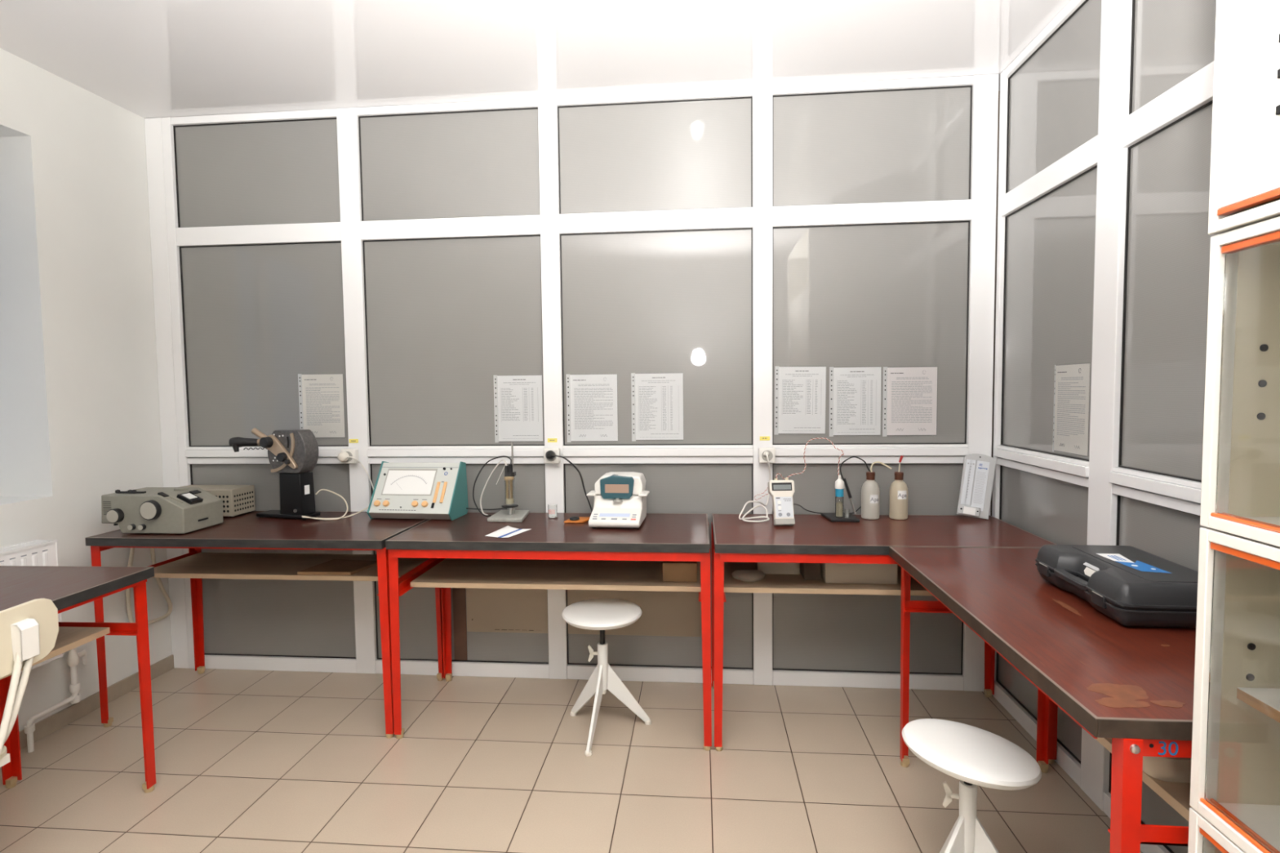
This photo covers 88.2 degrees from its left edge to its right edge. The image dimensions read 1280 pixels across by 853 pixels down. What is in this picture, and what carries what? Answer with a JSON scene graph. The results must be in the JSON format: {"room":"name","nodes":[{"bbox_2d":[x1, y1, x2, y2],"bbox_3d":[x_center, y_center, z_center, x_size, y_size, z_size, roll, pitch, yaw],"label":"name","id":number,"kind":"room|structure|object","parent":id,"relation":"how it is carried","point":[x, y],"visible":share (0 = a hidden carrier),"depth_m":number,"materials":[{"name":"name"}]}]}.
{"room":"science laboratory","nodes":[
{"label":"science laboratory","id":0,"kind":"room"},
{"bbox_2d":[0,48,172,731],"bbox_3d":[-2.723,-0.006,1.062,0.425,2.646,5.000,0,3,5],"label":"wall","id":1,"kind":"structure","parent":0,"point":[80,415],"depth_m":2.75,"materials":[{"name":"paint"}]},
{"bbox_2d":[0,539,63,674],"bbox_3d":[-2.349,0.702,2.030,0.083,0.464,1.110,0,3,5],"label":"radiator","id":2,"kind":"object","parent":1,"relation":"attached to","point":[44,553],"visible":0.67,"depth_m":2.48,"materials":[{"name":"white metal"}]},
{"bbox_2d":[0,539,57,555],"bbox_3d":[-2.352,0.476,2.017,0.082,0.010,1.110,0,3,5],"label":"grille","id":3,"kind":"object","parent":2,"relation":"attached to","point":[36,545],"depth_m":2.47,"materials":[{"name":"white metal"}]},
{"bbox_2d":[23,646,87,752],"bbox_3d":[-2.307,1.049,2.609,0.050,0.355,0.255,0,3,5],"label":"pipe","id":4,"kind":"object","parent":2,"relation":"attached to","point":[73,657],"visible":0.9,"depth_m":2.66,"materials":[{"name":"white plastic"}]},
{"bbox_2d":[18,654,174,750],"bbox_3d":[-2.472,1.266,1.341,0.009,0.068,3.854,0,3,5],"label":"baseboard","id":5,"kind":"structure","parent":1,"relation":"attached to","point":[43,728],"depth_m":2.79,"materials":[{"name":"tile"}]},
{"bbox_2d":[125,547,172,625],"bbox_3d":[-2.294,0.688,3.086,0.022,0.481,0.247,0,3,5],"label":"hose","id":6,"kind":"object","parent":1,"relation":"hanging from","point":[130,615],"visible":0.58,"depth_m":3.10,"materials":[{"name":"beige"}]},
{"bbox_2d":[144,74,998,691],"bbox_3d":[-0.400,-0.142,3.032,3.847,2.645,0.070,0,3,5],"label":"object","id":7,"kind":"structure","parent":1,"relation":"in","point":[420,255],"depth_m":3.00,"materials":[{"name":"white plastic"}]},
{"bbox_2d":[297,373,345,438],"bbox_3d":[-1.510,-0.097,3.132,0.224,0.310,0.002,0,3,5],"label":"notice","id":8,"kind":"object","parent":7,"relation":"attached to","point":[321,395],"visible":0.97,"depth_m":3.13,"materials":[{"name":"white paper"}]},
{"bbox_2d":[340,448,358,463],"bbox_3d":[-1.353,0.139,3.079,0.072,0.068,0.037,0,3,5],"label":"wall socket","id":9,"kind":"object","parent":7,"relation":"attached to","point":[352,452],"visible":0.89,"depth_m":3.06,"materials":[{"name":"white plastic"}]},
{"bbox_2d":[337,451,373,490],"bbox_3d":[-1.311,0.233,3.060,0.162,0.234,0.039,-1,3,-9],"label":"plug","id":10,"kind":"object","parent":9,"relation":"attached to","point":[343,456],"visible":0.8,"depth_m":3.04,"materials":[{"name":"beige plastic"}]},
{"bbox_2d":[349,439,358,443],"bbox_3d":[-1.344,0.068,3.103,0.044,0.018,0.002,0,3,5],"label":"sticker","id":11,"kind":"object","parent":7,"relation":"attached to","point":[351,441],"visible":1,"depth_m":3.10,"materials":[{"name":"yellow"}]},
{"bbox_2d":[493,373,543,442],"bbox_3d":[-0.561,-0.083,3.047,0.229,0.314,0.002,0,3,5],"label":"notice","id":12,"kind":"object","parent":7,"relation":"attached to","point":[517,398],"visible":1,"depth_m":3.05,"materials":[{"name":"white paper"}]},
{"bbox_2d":[543,448,560,463],"bbox_3d":[-0.398,0.133,2.992,0.072,0.068,0.037,0,3,5],"label":"wall socket","id":13,"kind":"object","parent":7,"relation":"attached to","point":[557,451],"visible":0.85,"depth_m":2.98,"materials":[{"name":"white plastic"}]},
{"bbox_2d":[547,438,557,442],"bbox_3d":[-0.400,0.063,3.017,0.044,0.018,0.002,0,3,5],"label":"sticker","id":14,"kind":"object","parent":7,"relation":"attached to","point":[549,440],"visible":1,"depth_m":3.02,"materials":[{"name":"yellow paper"}]},
{"bbox_2d":[565,373,617,442],"bbox_3d":[-0.219,-0.085,3.016,0.236,0.314,0.002,0,3,5],"label":"notice","id":15,"kind":"object","parent":7,"relation":"attached to","point":[592,398],"visible":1,"depth_m":3.02,"materials":[{"name":"white paper"}]},
{"bbox_2d":[631,372,684,440],"bbox_3d":[0.079,-0.089,2.989,0.236,0.311,0.002,0,3,5],"label":"notice","id":16,"kind":"object","parent":7,"relation":"attached to","point":[657,397],"visible":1,"depth_m":2.99,"materials":[{"name":"white paper"}]},
{"bbox_2d":[760,435,769,440],"bbox_3d":[0.554,0.053,2.930,0.044,0.018,0.002,0,3,5],"label":"sticker","id":17,"kind":"object","parent":7,"relation":"attached to","point":[762,438],"visible":1,"depth_m":2.93,"materials":[{"name":"yellow paper"}]},
{"bbox_2d":[758,447,775,463],"bbox_3d":[0.558,0.127,2.905,0.072,0.068,0.037,0,3,5],"label":"wall socket","id":18,"kind":"object","parent":7,"relation":"attached to","point":[771,451],"visible":1,"depth_m":2.89,"materials":[{"name":"white plastic"}]},
{"bbox_2d":[774,365,826,435],"bbox_3d":[0.711,-0.116,2.930,0.224,0.307,0.002,0,3,5],"label":"notice","id":19,"kind":"object","parent":7,"relation":"attached to","point":[800,391],"visible":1,"depth_m":2.93,"materials":[{"name":"white paper"}]},
{"bbox_2d":[829,365,881,436],"bbox_3d":[0.948,-0.110,2.909,0.223,0.309,0.002,0,3,5],"label":"notice","id":20,"kind":"object","parent":7,"relation":"attached to","point":[855,392],"visible":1,"depth_m":2.91,"materials":[{"name":"white paper"}]},
{"bbox_2d":[882,365,937,436],"bbox_3d":[1.180,-0.110,2.888,0.230,0.307,0.002,0,3,5],"label":"notice","id":21,"kind":"object","parent":7,"relation":"attached to","point":[909,393],"visible":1,"depth_m":2.89,"materials":[{"name":"white paper"}]},
{"bbox_2d":[0,0,1071,118],"bbox_3d":[-0.717,-1.359,0.703,5.000,0.050,5.400,0,3,5],"label":"ceiling","id":22,"kind":"structure","parent":0,"point":[149,59],"depth_m":2.49,"materials":[{"name":"white paint"}]},
{"bbox_2d":[0,667,1142,852],"bbox_3d":[-0.687,1.333,0.854,5.000,0.050,5.400,0,3,5],"label":"floor","id":23,"kind":"structure","parent":0,"point":[246,761],"depth_m":2.31,"materials":[{"name":"tile"}]},
{"bbox_2d":[0,598,58,767],"bbox_3d":[-1.774,0.870,1.537,0.488,0.822,0.524,0,3,3],"label":"chair","id":24,"kind":"object","parent":23,"relation":"on","point":[28,630],"visible":1,"depth_m":1.65,"materials":[{"name":"white plastic"}]},
{"bbox_2d":[0,565,155,793],"bbox_3d":[-1.964,0.892,1.649,0.600,0.770,1.230,0,3,4],"label":"table","id":25,"kind":"object","parent":23,"relation":"on","point":[68,588],"visible":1,"depth_m":2.18,"materials":[{"name":"red metal"}]},
{"bbox_2d":[0,626,110,679],"bbox_3d":[-2.020,0.714,1.642,0.430,0.020,1.158,0,3,4],"label":"shelf","id":26,"kind":"object","parent":25,"relation":"attached to","point":[68,638],"depth_m":2.12,"materials":[{"name":"beige wood"}]},
{"bbox_2d":[84,511,444,738],"bbox_3d":[-1.555,0.811,2.869,1.230,0.785,0.585,0,3,5],"label":"table","id":27,"kind":"object","parent":23,"relation":"on","point":[246,531],"visible":0.66,"depth_m":2.75,"materials":[{"name":"brown laminate"}]},
{"bbox_2d":[101,487,223,533],"bbox_3d":[-1.994,0.342,2.754,0.361,0.175,0.249,0,3,5],"label":"spectrophotometer","id":28,"kind":"object","parent":27,"relation":"on","point":[148,510],"visible":1,"depth_m":2.66,"materials":[{"name":"beige plastic"}]},
{"bbox_2d":[179,484,255,517],"bbox_3d":[-2.000,0.347,3.081,0.326,0.128,0.156,0,3,5],"label":"box","id":29,"kind":"object","parent":27,"relation":"on","point":[237,500],"visible":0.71,"depth_m":3.04,"materials":[{"name":"beige"}]},
{"bbox_2d":[228,427,319,519],"bbox_3d":[-1.629,0.209,2.953,0.348,0.410,0.172,0,3,16],"label":"refractometer","id":30,"kind":"object","parent":27,"relation":"on","point":[291,453],"visible":1,"depth_m":2.93,"materials":[{"name":"black metal"}]},
{"bbox_2d":[151,552,429,581],"bbox_3d":[-1.549,0.621,2.943,1.158,0.020,0.355,0,3,5],"label":"shelf","id":31,"kind":"object","parent":27,"relation":"attached to","point":[246,566],"depth_m":2.91,"materials":[{"name":"beige wood"}]},
{"bbox_2d":[301,488,348,519],"bbox_3d":[-1.398,0.351,2.960,0.172,0.123,0.138,0,3,5],"label":"power cable","id":32,"kind":"object","parent":27,"relation":"on","point":[340,495],"visible":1,"depth_m":2.96,"materials":[{"name":"beige plastic"}]},
{"bbox_2d":[302,506,368,518],"bbox_3d":[-1.332,0.371,2.974,0.334,0.077,0.054,-3,4,-35],"label":"power cable","id":33,"kind":"object","parent":27,"relation":"on","point":[368,506],"visible":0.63,"depth_m":2.97,"materials":[{"name":"beige plastic"}]},
{"bbox_2d":[297,559,377,575],"bbox_3d":[-1.288,0.607,2.853,0.270,0.012,0.210,0,3,5],"label":"cardboard sheet","id":34,"kind":"object","parent":27,"relation":"on","point":[334,566],"visible":0.86,"depth_m":2.82,"materials":[{"name":"brown cardboard"}]},
{"bbox_2d":[367,461,468,520],"bbox_3d":[-0.996,0.283,2.966,0.382,0.246,0.206,0,3,8],"label":"meter","id":35,"kind":"object","parent":27,"relation":"on","point":[406,491],"visible":1,"depth_m":2.93,"materials":[{"name":"teal"}]},
{"bbox_2d":[432,481,440,502],"bbox_3d":[-0.895,0.289,2.907,0.014,0.085,0.058,0,3,8],"label":"switch","id":36,"kind":"object","parent":35,"relation":"attached to","point":[437,485],"depth_m":2.91,"materials":[{"name":"brown plastic"}]},
{"bbox_2d":[439,481,447,502],"bbox_3d":[-0.863,0.289,2.902,0.014,0.085,0.058,0,3,8],"label":"switch","id":37,"kind":"object","parent":35,"relation":"attached to","point":[442,485],"depth_m":2.90,"materials":[{"name":"brown plastic"}]},
{"bbox_2d":[385,512,711,751],"bbox_3d":[-0.325,0.804,2.756,1.228,0.785,0.585,0,3,5],"label":"table","id":38,"kind":"object","parent":23,"relation":"on","point":[554,553],"visible":0.92,"depth_m":2.58,"materials":[{"name":"brown laminate"}]},
{"bbox_2d":[466,507,506,510],"bbox_3d":[-0.698,0.375,3.008,0.203,0.015,0.020,0,3,12],"label":"cable","id":39,"kind":"object","parent":38,"relation":"on","point":[466,508],"visible":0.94,"depth_m":3.01,"materials":[{"name":"black plastic"}]},
{"bbox_2d":[484,525,530,537],"bbox_3d":[-0.528,0.414,2.620,0.134,0.012,0.176,1,4,29],"label":"folded paper","id":40,"kind":"object","parent":38,"relation":"on","point":[508,531],"visible":1,"depth_m":2.59,"materials":[{"name":"white paper"}]},
{"bbox_2d":[487,441,528,522],"bbox_3d":[-0.572,0.237,2.914,0.156,0.335,0.208,0,3,5],"label":"stand","id":41,"kind":"object","parent":38,"relation":"on","point":[511,515],"visible":0.9,"depth_m":2.90,"materials":[{"name":"silver metal"}]},
{"bbox_2d":[504,478,515,506],"bbox_3d":[-0.574,0.287,2.912,0.048,0.118,0.048,0,3,5],"label":"glass beaker","id":42,"kind":"object","parent":41,"relation":"on","point":[509,483],"visible":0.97,"depth_m":2.90,"materials":[{"name":"clear glass"}]},
{"bbox_2d":[503,463,514,480],"bbox_3d":[-0.577,0.250,2.909,0.044,0.170,0.044,0,3,5],"label":"ph electrodes","id":43,"kind":"object","parent":42,"relation":"in","point":[508,468],"visible":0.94,"depth_m":2.90,"materials":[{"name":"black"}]},
{"bbox_2d":[472,455,511,516],"bbox_3d":[-0.661,0.263,2.909,0.190,0.265,0.055,0,3,12],"label":"cable","id":44,"kind":"object","parent":43,"relation":"attached to","point":[503,455],"visible":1,"depth_m":2.93,"materials":[{"name":"black plastic"}]},
{"bbox_2d":[480,459,506,515],"bbox_3d":[-0.655,0.274,2.949,0.163,0.257,0.019,1,4,27],"label":"cable","id":45,"kind":"object","parent":43,"relation":"attached to","point":[501,460],"visible":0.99,"depth_m":2.97,"materials":[{"name":"white plastic"}]},
{"bbox_2d":[547,503,557,517],"bbox_3d":[-0.387,0.374,2.930,0.044,0.055,0.044,0,3,5],"label":"beaker","id":46,"kind":"object","parent":38,"relation":"on","point":[552,508],"visible":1,"depth_m":2.91,"materials":[{"name":"clear glass"}]},
{"bbox_2d":[409,558,701,591],"bbox_3d":[-0.322,0.616,2.795,1.156,0.020,0.425,0,3,5],"label":"shelf","id":47,"kind":"object","parent":38,"relation":"attached to","point":[471,573],"depth_m":2.71,"materials":[{"name":"beige wood"}]},
{"bbox_2d":[545,450,592,511],"bbox_3d":[-0.308,0.247,2.954,0.233,0.280,0.071,0,3,16],"label":"plug","id":48,"kind":"object","parent":38,"relation":"on","point":[550,455],"visible":0.93,"depth_m":2.95,"materials":[{"name":"black plastic"}]},
{"bbox_2d":[564,516,590,523],"bbox_3d":[-0.261,0.401,2.834,0.112,0.010,0.100,0,3,5],"label":"pouch","id":49,"kind":"object","parent":38,"relation":"on","point":[582,519],"visible":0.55,"depth_m":2.80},
{"bbox_2d":[569,515,579,520],"bbox_3d":[-0.279,0.390,2.810,0.044,0.015,0.044,0,3,5],"label":"stopper","id":50,"kind":"object","parent":49,"relation":"on","point":[573,517],"visible":1,"depth_m":2.80,"materials":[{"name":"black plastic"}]},
{"bbox_2d":[586,471,649,528],"bbox_3d":[-0.091,0.305,2.772,0.252,0.204,0.257,0,3,7],"label":"moisture balance","id":51,"kind":"object","parent":38,"relation":"on","point":[620,500],"visible":1,"depth_m":2.75,"materials":[{"name":"white plastic"}]},
{"bbox_2d":[586,471,649,498],"bbox_3d":[-0.088,0.250,2.804,0.255,0.098,0.177,0,3,5],"label":"hood","id":52,"kind":"object","parent":51,"relation":"attached to","point":[611,485],"depth_m":2.75,"materials":[{"name":"beige plastic"}]},
{"bbox_2d":[662,560,697,582],"bbox_3d":[0.168,0.567,2.720,0.135,0.075,0.250,0,3,5],"label":"cardboard box","id":53,"kind":"object","parent":38,"relation":"on","point":[673,571],"visible":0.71,"depth_m":2.60,"materials":[{"name":"brown cardboard"}]},
{"bbox_2d":[561,598,651,756],"bbox_3d":[-0.134,0.961,2.585,0.342,0.486,0.350,0,3,5],"label":"stool","id":54,"kind":"object","parent":23,"relation":"on","point":[602,615],"visible":1,"depth_m":2.59,"materials":[{"name":"white paint"}]},
{"bbox_2d":[711,513,1057,764],"bbox_3d":[0.898,0.797,2.644,1.208,0.785,0.585,0,3,5],"label":"table","id":55,"kind":"object","parent":23,"relation":"on","point":[737,544],"visible":0.7,"depth_m":2.48,"materials":[{"name":"red laminate"}]},
{"bbox_2d":[731,568,764,582],"bbox_3d":[0.435,0.590,2.647,0.117,0.030,0.117,-3,4,-40],"label":"plastic bag","id":56,"kind":"object","parent":55,"relation":"on","point":[744,575],"visible":1,"depth_m":2.61,"materials":[{"name":"beige plastic"}]},
{"bbox_2d":[738,451,770,522],"bbox_3d":[0.521,0.255,2.813,0.212,0.284,0.100,-4,4,-42],"label":"cable","id":57,"kind":"object","parent":55,"relation":"on","point":[766,454],"visible":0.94,"depth_m":2.81,"materials":[{"name":"white plastic"}]},
{"bbox_2d":[755,562,799,574],"bbox_3d":[0.569,0.570,2.749,0.170,0.055,0.120,0,3,5],"label":"box","id":58,"kind":"object","parent":55,"relation":"on","point":[793,568],"visible":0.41,"depth_m":2.69,"materials":[{"name":"beige cardboard"}]},
{"bbox_2d":[767,477,795,525],"bbox_3d":[0.582,0.308,2.706,0.104,0.190,0.085,-1,3,-1],"label":"meter","id":59,"kind":"object","parent":55,"relation":"on","point":[781,491],"visible":1,"depth_m":2.69,"materials":[{"name":"beige plastic"}]},
{"bbox_2d":[754,487,768,500],"bbox_3d":[0.543,0.285,2.793,0.054,0.066,0.120,-3,4,-30],"label":"wire","id":60,"kind":"object","parent":59,"relation":"attached to","point":[767,487],"visible":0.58,"depth_m":2.83,"materials":[{"name":"white"}]},
{"bbox_2d":[775,437,844,479],"bbox_3d":[0.707,0.134,2.789,0.308,0.170,0.056,-1,3,-13],"label":"wire","id":61,"kind":"object","parent":59,"relation":"attached to","point":[817,437],"visible":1,"depth_m":2.80,"materials":[{"name":"white"}]},
{"bbox_2d":[800,563,821,580],"bbox_3d":[0.688,0.565,2.698,0.065,0.070,0.200,0,3,5],"label":"box","id":62,"kind":"object","parent":55,"relation":"on","point":[809,571],"visible":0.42,"depth_m":2.60,"materials":[{"name":"brown cardboard"}]},
{"bbox_2d":[793,503,861,513],"bbox_3d":[0.775,0.348,2.845,0.386,0.084,0.121,-2,4,-24],"label":"cable","id":63,"kind":"object","parent":55,"relation":"on","point":[793,504],"visible":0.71,"depth_m":2.88,"materials":[{"name":"black plastic"}]},
{"bbox_2d":[724,561,933,595],"bbox_3d":[0.900,0.609,2.683,1.136,0.020,0.425,0,3,5],"label":"shelf","id":64,"kind":"object","parent":55,"relation":"attached to","point":[771,583],"depth_m":2.52,"materials":[{"name":"beige wood"}]},
{"bbox_2d":[820,512,859,522],"bbox_3d":[0.853,0.388,2.823,0.132,0.011,0.146,0,3,5],"label":"pad","id":65,"kind":"object","parent":55,"relation":"on","point":[831,517],"visible":0.87,"depth_m":2.78,"materials":[{"name":"black plastic"}]},
{"bbox_2d":[835,475,844,517],"bbox_3d":[0.844,0.295,2.797,0.038,0.178,0.038,0,3,5],"label":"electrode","id":66,"kind":"object","parent":65,"relation":"on","point":[839,483],"visible":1,"depth_m":2.78,"materials":[{"name":"white plastic"}]},
{"bbox_2d":[844,508,849,518],"bbox_3d":[0.871,0.366,2.778,0.022,0.037,0.022,0,3,5],"label":"beaker","id":67,"kind":"object","parent":65,"relation":"on","point":[846,510],"visible":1,"depth_m":2.77,"materials":[{"name":"clear glass"}]},
{"bbox_2d":[843,478,856,514],"bbox_3d":[0.887,0.295,2.795,0.054,0.153,0.014,0,3,5],"label":"probe","id":68,"kind":"object","parent":65,"relation":"on","point":[844,479],"visible":1,"depth_m":2.79,"materials":[{"name":"black metal"}]},
{"bbox_2d":[840,456,871,480],"bbox_3d":[0.915,0.178,2.805,0.142,0.104,0.014,-1,3,-10],"label":"cable","id":69,"kind":"object","parent":68,"relation":"attached to","point":[851,456],"visible":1,"depth_m":2.80,"materials":[{"name":"black plastic"}]},
{"bbox_2d":[821,563,897,584],"bbox_3d":[0.863,0.556,2.661,0.270,0.088,0.240,0,3,5],"label":"storage box","id":70,"kind":"object","parent":55,"relation":"on","point":[831,573],"visible":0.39,"depth_m":2.54,"materials":[{"name":"beige cardboard"}]},
{"bbox_2d":[861,461,892,519],"bbox_3d":[1.002,0.271,2.809,0.117,0.244,0.075,1,4,31],"label":"plastic bottle","id":71,"kind":"object","parent":55,"relation":"on","point":[870,491],"visible":1,"depth_m":2.79,"materials":[{"name":"beige plastic"}]},
{"bbox_2d":[888,455,908,519],"bbox_3d":[1.100,0.257,2.808,0.075,0.270,0.076,0,3,5],"label":"plastic bottle","id":72,"kind":"object","parent":55,"relation":"on","point":[898,492],"visible":1,"depth_m":2.79,"materials":[{"name":"beige plastic"}]},
{"bbox_2d":[956,453,995,519],"bbox_3d":[1.421,0.253,2.792,0.151,0.273,0.075,0,3,19],"label":"hygrometer","id":73,"kind":"object","parent":55,"relation":"on","point":[978,469],"visible":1,"depth_m":2.79,"materials":[{"name":"grey plastic"}]},
{"bbox_2d":[966,462,986,503],"bbox_3d":[1.414,0.240,2.790,0.077,0.193,0.004,8,-3,19],"label":"print","id":74,"kind":"object","parent":73,"relation":"attached to","point":[975,472],"depth_m":2.79,"materials":[{"name":"grey paper"}]},
{"bbox_2d":[902,719,1041,852],"bbox_3d":[0.827,1.012,1.684,0.343,0.465,0.353,0,3,5],"label":"stool","id":75,"kind":"object","parent":23,"relation":"on","point":[971,755],"visible":1,"depth_m":1.64,"materials":[{"name":"white paint"}]},
{"bbox_2d":[888,546,1195,852],"bbox_3d":[1.117,0.847,1.710,0.585,0.785,1.234,0,3,5],"label":"table","id":76,"kind":"object","parent":23,"relation":"on","point":[1131,689],"visible":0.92,"depth_m":1.40,"materials":[{"name":"red laminate"}]},
{"bbox_2d":[1035,544,1198,628],"bbox_3d":[1.248,0.397,1.694,0.279,0.105,0.427,0,3,7],"label":"case","id":77,"kind":"object","parent":76,"relation":"on","point":[1131,586],"visible":0.9,"depth_m":1.58,"materials":[{"name":"grey plastic"}]},
{"bbox_2d":[1106,555,1126,560],"bbox_3d":[1.245,0.343,1.726,0.020,0.001,0.050,0,3,7],"label":"print","id":78,"kind":"object","parent":77,"relation":"on","point":[1113,557],"depth_m":1.73,"materials":[{"name":"blue"}]},
{"bbox_2d":[1095,737,1192,822],"bbox_3d":[1.199,0.661,1.694,0.355,0.020,1.158,0,3,5],"label":"shelf","id":79,"kind":"object","parent":76,"relation":"attached to","point":[1177,795],"depth_m":1.24,"materials":[{"name":"beige wood"}]},
{"bbox_2d":[1142,756,1191,782],"bbox_3d":[1.057,0.643,1.316,0.160,0.060,0.150,0,3,5],"label":"plastic tray","id":80,"kind":"object","parent":76,"relation":"on","point":[1174,770],"visible":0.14,"depth_m":1.25,"materials":[{"name":"beige plastic"}]},
{"bbox_2d":[1187,0,1279,852],"bbox_3d":[1.060,0.059,0.446,0.474,2.497,1.147,0,3,5],"label":"display cabinet","id":81,"kind":"object","parent":23,"relation":"on","point":[1234,801],"visible":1,"depth_m":0.97,"materials":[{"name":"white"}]},
{"bbox_2d":[990,90,999,515],"bbox_3d":[-0.231,-0.155,3.212,4.151,2.646,0.100,0,3,5],"label":"wall","id":82,"kind":"structure","parent":0,"point":[998,91],"depth_m":2.97,"materials":[{"name":"white paint"}]},
{"bbox_3d":[1.314,0.054,-0.808,0.250,2.646,2.000,0,3,5],"label":"wall","id":83,"kind":"structure","parent":0,"visible":0},
{"bbox_2d":[991,0,1217,852],"bbox_3d":[1.423,-0.077,1.513,0.070,2.645,2.649,0,3,5],"label":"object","id":84,"kind":"structure","parent":83,"relation":"in","point":[1104,240],"depth_m":2.05,"materials":[{"name":"white plastic"}]},
{"bbox_2d":[1053,361,1089,457],"bbox_3d":[1.491,-0.060,2.288,0.002,0.317,0.218,0,3,5],"label":"notice","id":85,"kind":"object","parent":84,"relation":"attached to","point":[1072,380],"visible":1,"depth_m":2.28,"materials":[{"name":"white paper"}]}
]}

